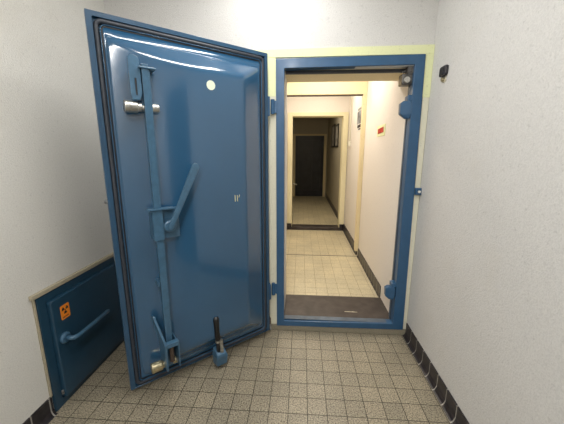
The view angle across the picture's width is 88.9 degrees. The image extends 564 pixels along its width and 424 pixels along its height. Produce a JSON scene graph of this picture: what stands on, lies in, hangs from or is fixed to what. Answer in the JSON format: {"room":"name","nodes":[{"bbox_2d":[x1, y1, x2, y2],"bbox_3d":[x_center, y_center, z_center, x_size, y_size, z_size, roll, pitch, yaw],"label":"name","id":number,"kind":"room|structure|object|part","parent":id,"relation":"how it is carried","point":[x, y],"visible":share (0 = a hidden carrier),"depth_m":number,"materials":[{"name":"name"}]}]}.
{"room":"bunker entrance","nodes":[
{"label":"bunker entrance","id":0,"kind":"room"},
{"bbox_2d":[0,0,112,423],"bbox_3d":[-1.302,-0.117,0.362,0.150,2.900,3.312,1,12,4],"label":"wall","id":1,"kind":"structure","parent":0,"point":[55,224],"depth_m":1.38,"materials":[{"name":"paint"}]},
{"bbox_2d":[22,397,57,423],"bbox_3d":[-1.244,1.238,0.233,0.025,0.100,2.518,1,12,4],"label":"baseboard","id":2,"kind":"structure","parent":1,"relation":"attached to","point":[45,413],"depth_m":1.41,"materials":[{"name":"black tile"}]},
{"bbox_2d":[28,252,113,396],"bbox_3d":[-1.137,0.588,1.747,0.020,0.556,0.747,1,12,4],"label":"trim","id":3,"kind":"structure","parent":1,"relation":"attached to","point":[33,297],"depth_m":1.43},
{"bbox_2d":[35,256,123,411],"bbox_3d":[-1.097,0.647,1.762,0.101,0.630,0.715,1,12,4],"label":"hatch","id":4,"kind":"object","parent":1,"relation":"attached to","point":[80,321],"visible":0.77,"depth_m":1.59,"materials":[{"name":"blue paint"}]},
{"bbox_3d":[-1.083,0.628,1.622,0.055,0.031,0.291,1,12,4],"label":"handle","id":5,"kind":"part","parent":4,"relation":"part of","materials":[{"name":"blue paint"}]},
{"bbox_2d":[49,330,450,423],"bbox_3d":[-0.216,1.272,0.570,2.233,0.100,3.300,1,12,4],"label":"floor","id":6,"kind":"structure","parent":0,"point":[270,376],"depth_m":1.62,"materials":[{"name":"tile"}]},
{"bbox_2d":[103,0,438,329],"bbox_3d":[-0.090,-0.473,2.088,2.433,2.900,0.368,1,12,4],"label":"wall","id":7,"kind":"structure","parent":0,"point":[250,24],"depth_m":1.78,"materials":[{"name":"paint"}]},
{"bbox_2d":[84,8,270,390],"bbox_3d":[-0.410,0.027,1.603,0.957,1.862,0.211,-9,15,-36],"label":"door","id":8,"kind":"structure","parent":7,"relation":"in","point":[182,118],"depth_m":1.51,"materials":[{"name":"blue metal"}]},
{"bbox_3d":[-0.639,-0.584,1.248,0.047,0.187,0.021,-9,15,-36],"label":"hook plate","id":9,"kind":"part","parent":8,"relation":"part of","materials":[{"name":"blue paint"}]},
{"bbox_2d":[146,206,174,211],"bbox_3d":[-0.589,-0.016,1.398,0.122,0.007,0.044,-9,15,-36],"label":"bracket","id":10,"kind":"object","parent":8,"relation":"attached to","point":[155,208],"depth_m":1.39,"materials":[{"name":"blue metal"}]},
{"bbox_3d":[-0.598,0.053,1.461,0.130,0.152,0.054,-9,15,-36],"label":"lever plate","id":11,"kind":"part","parent":8,"relation":"part of","materials":[{"name":"blue paint"}]},
{"bbox_3d":[-0.485,-0.079,1.429,0.171,0.321,0.012,-9,15,-36],"label":"lever","id":12,"kind":"part","parent":8,"relation":"part of","materials":[{"name":"blue paint"}]},
{"bbox_2d":[284,294,389,318],"bbox_3d":[0.415,0.765,2.342,0.845,0.003,0.332,1,12,4],"label":"threshold","id":13,"kind":"object","parent":7,"relation":"attached to","point":[301,305],"depth_m":2.33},
{"bbox_2d":[271,324,405,334],"bbox_3d":[0.414,0.870,2.139,0.993,0.050,0.012,1,12,4],"label":"trim","id":14,"kind":"structure","parent":7,"relation":"attached to","point":[273,326],"depth_m":2.13,"materials":[{"name":"concrete"}]},
{"bbox_2d":[256,44,434,96],"bbox_3d":[0.347,-0.864,1.785,1.132,0.297,0.010,1,12,4],"label":"trim","id":15,"kind":"structure","parent":7,"relation":"attached to","point":[428,50],"depth_m":1.76,"materials":[{"name":"yellow paint"}]},
{"bbox_2d":[271,54,425,329],"bbox_3d":[0.420,-0.055,1.971,0.985,1.850,0.119,1,12,4],"label":"door frame","id":16,"kind":"structure","parent":7,"relation":"attached to","point":[413,78],"depth_m":1.89,"materials":[{"name":"blue metal"}]},
{"bbox_3d":[0.780,-0.876,1.783,0.069,0.047,0.045,1,12,4],"label":"contact arm","id":17,"kind":"part","parent":16,"relation":"part of"},
{"bbox_2d":[268,97,428,328],"bbox_3d":[0.354,0.057,1.975,1.110,1.609,0.010,1,12,4],"label":"trim","id":18,"kind":"structure","parent":7,"relation":"attached to","point":[425,100],"depth_m":1.95,"materials":[{"name":"beige paint"}]},
{"bbox_2d":[292,118,327,195],"bbox_3d":[0.673,-1.549,8.010,1.550,2.600,0.100,1,12,4],"label":"wall","id":19,"kind":"structure","parent":0,"point":[300,125],"depth_m":7.80,"materials":[{"name":"paint"}]},
{"bbox_2d":[295,136,323,195],"bbox_3d":[0.760,-1.267,8.027,0.774,1.662,0.050,1,12,4],"label":"door","id":20,"kind":"structure","parent":19,"relation":"in","point":[309,155],"depth_m":8.01,"materials":[{"name":"black wood"}]},
{"bbox_3d":[0.759,-1.292,8.004,0.630,1.400,0.016,1,12,4],"label":"panel","id":21,"kind":"part","parent":20,"relation":"part of","materials":[{"name":"black wood"}]},
{"bbox_2d":[292,134,326,196],"bbox_3d":[0.759,-1.283,7.998,0.920,1.715,0.020,1,12,4],"label":"door frame","id":22,"kind":"structure","parent":19,"relation":"attached to","point":[294,135],"depth_m":7.94,"materials":[{"name":"wood"}]},
{"bbox_2d":[292,196,337,224],"bbox_3d":[0.431,-0.019,6.583,1.900,0.185,3.540,1,12,4],"label":"floor","id":23,"kind":"structure","parent":0,"point":[316,210],"depth_m":6.09,"materials":[{"name":"tile"}]},
{"bbox_2d":[286,96,349,229],"bbox_3d":[0.434,-0.824,4.517,1.550,2.600,0.150,1,12,4],"label":"wall","id":24,"kind":"structure","parent":0,"point":[325,103],"depth_m":4.28,"materials":[{"name":"paint"}]},
{"bbox_2d":[291,224,338,230],"bbox_3d":[0.541,0.340,4.744,0.770,0.230,0.185,1,12,4],"label":"sill","id":25,"kind":"structure","parent":24,"relation":"attached to","point":[294,226],"depth_m":4.65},
{"bbox_2d":[287,223,342,230],"bbox_3d":[0.528,0.239,4.637,0.900,0.100,0.035,1,12,4],"label":"baseboard","id":26,"kind":"structure","parent":24,"relation":"in","point":[288,224],"depth_m":4.62,"materials":[{"name":"black tile"}]},
{"bbox_2d":[287,112,348,226],"bbox_3d":[0.543,-0.615,4.548,0.900,1.810,0.180,1,12,4],"label":"door frame","id":27,"kind":"structure","parent":24,"relation":"attached to","point":[344,115],"depth_m":4.42,"materials":[{"name":"beige wood"}]},
{"bbox_2d":[286,230,387,334],"bbox_3d":[0.365,0.636,3.428,1.600,0.185,2.500,1,12,4],"label":"floor","id":28,"kind":"structure","parent":0,"point":[307,273],"depth_m":3.15,"materials":[{"name":"tile"}]},
{"bbox_2d":[286,254,335,255],"bbox_3d":[0.414,0.526,3.499,1.005,0.001,0.014,1,12,4],"label":"trim","id":29,"kind":"structure","parent":28,"relation":"on","point":[286,254],"depth_m":3.49,"materials":[{"name":"rubber"}]},
{"bbox_2d":[284,0,422,68],"bbox_3d":[0.433,-1.410,1.858,0.813,0.971,0.368,1,12,4],"label":"wall","id":30,"kind":"structure","parent":0,"point":[307,23],"depth_m":1.73,"materials":[{"name":"paint"}]},
{"bbox_2d":[286,68,405,81],"bbox_3d":[0.433,-0.938,1.980,0.813,0.003,0.319,1,12,4],"label":"ceiling","id":31,"kind":"structure","parent":30,"relation":"attached to","point":[369,76],"depth_m":2.02,"materials":[{"name":"paint"}]},
{"bbox_2d":[326,80,407,312],"bbox_3d":[1.114,-1.063,4.938,0.155,2.900,6.240,1,12,4],"label":"wall","id":32,"kind":"structure","parent":0,"point":[381,95],"depth_m":2.69,"materials":[{"name":"paint"}]},
{"bbox_2d":[287,81,367,250],"bbox_3d":[0.418,-0.643,3.292,1.005,2.255,0.060,1,12,4],"label":"trim","id":33,"kind":"structure","parent":32,"relation":"attached to","point":[356,87],"depth_m":3.13,"materials":[{"name":"beige wood"}]},
{"bbox_2d":[325,194,337,218],"bbox_3d":[1.122,-0.140,6.470,0.015,0.100,3.420,1,12,4],"label":"baseboard","id":34,"kind":"structure","parent":32,"relation":"attached to","point":[326,196],"depth_m":6.33,"materials":[{"name":"black tile"}]},
{"bbox_2d":[331,124,335,146],"bbox_3d":[1.136,-1.678,6.364,0.020,0.475,0.560,1,12,4],"label":"wall picture","id":35,"kind":"object","parent":32,"relation":"attached to","point":[334,125],"visible":0.97,"depth_m":6.31},
{"bbox_2d":[332,127,333,145],"bbox_3d":[1.140,-1.678,6.364,0.012,0.415,0.500,1,12,4],"label":"print","id":36,"kind":"object","parent":35,"relation":"attached to","point":[332,127],"depth_m":6.41},
{"bbox_2d":[335,123,338,146],"bbox_3d":[1.092,-1.515,5.726,0.020,0.435,0.480,1,12,4],"label":"wall picture","id":37,"kind":"object","parent":32,"relation":"attached to","point":[337,125],"visible":0.94,"depth_m":5.64},
{"bbox_2d":[335,126,337,145],"bbox_3d":[1.096,-1.515,5.726,0.012,0.375,0.420,1,12,4],"label":"print","id":38,"kind":"object","parent":37,"relation":"attached to","point":[336,127],"depth_m":5.76},
{"bbox_2d":[347,96,351,146],"bbox_3d":[0.966,-1.436,4.052,0.036,1.000,0.080,1,12,4],"label":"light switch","id":39,"kind":"object","parent":32,"relation":"attached to","point":[349,142],"visible":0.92,"depth_m":4.09,"materials":[{"name":"beige paint"}]},
{"bbox_2d":[343,224,356,254],"bbox_3d":[0.946,0.356,4.067,0.023,0.105,1.140,1,12,4],"label":"baseboard","id":40,"kind":"structure","parent":32,"relation":"attached to","point":[346,232],"depth_m":4.01,"materials":[{"name":"black tile"}]},
{"bbox_2d":[356,106,361,130],"bbox_3d":[0.938,-1.124,3.463,0.004,0.265,0.400,1,12,4],"label":"poster","id":41,"kind":"object","parent":32,"relation":"attached to","point":[358,125],"visible":0.64,"depth_m":3.53,"materials":[{"name":"paper"}]},
{"bbox_2d":[357,110,360,124],"bbox_3d":[0.937,-1.141,3.460,0.002,0.150,0.340,1,12,4],"label":"picture","id":42,"kind":"object","parent":41,"relation":"on","point":[358,111],"depth_m":3.51},
{"bbox_2d":[357,248,380,296],"bbox_3d":[0.873,0.586,2.960,0.016,0.105,0.995,1,12,4],"label":"baseboard","id":43,"kind":"structure","parent":32,"relation":"attached to","point":[374,282],"depth_m":2.84,"materials":[{"name":"black tile"}]},
{"bbox_2d":[377,124,385,136],"bbox_3d":[0.870,-0.716,2.529,0.007,0.095,0.260,1,12,4],"label":"wall sign","id":44,"kind":"object","parent":32,"relation":"attached to","point":[380,129],"visible":1,"depth_m":2.51,"materials":[{"name":"yellow paint"}]},
{"bbox_3d":[0.868,-0.717,2.531,0.004,0.052,0.185,1,12,4],"label":"red panel","id":45,"kind":"part","parent":44,"relation":"part of","materials":[{"name":"red plastic"}]},
{"bbox_2d":[407,0,563,423],"bbox_3d":[0.876,-0.083,0.220,0.150,2.900,3.312,1,12,4],"label":"wall","id":46,"kind":"structure","parent":0,"point":[486,305],"depth_m":1.15,"materials":[{"name":"paint"}]},
{"bbox_2d":[402,323,468,423],"bbox_3d":[0.845,1.006,1.368,0.028,0.100,1.490,1,12,4],"label":"baseboard","id":47,"kind":"structure","parent":46,"relation":"attached to","point":[454,414],"depth_m":1.62,"materials":[{"name":"black tile"}]},
{"bbox_2d":[439,65,448,82],"bbox_3d":[0.889,-0.759,1.590,0.023,0.088,0.075,1,12,4],"label":"clip","id":48,"kind":"object","parent":46,"relation":"attached to","point":[443,71],"visible":1,"depth_m":1.58,"materials":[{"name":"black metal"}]},
{"bbox_3d":[-0.129,-0.738,3.361,0.100,2.900,2.220,1,12,4],"label":"wall","id":49,"kind":"structure","parent":0,"visible":0},
{"bbox_2d":[287,94,362,96],"bbox_3d":[0.399,-1.279,3.161,0.963,0.010,0.050,1,12,4],"label":"trim","id":50,"kind":"structure","parent":49,"relation":"attached to","point":[337,94],"depth_m":3.14,"materials":[{"name":"beige wood"}]}
]}

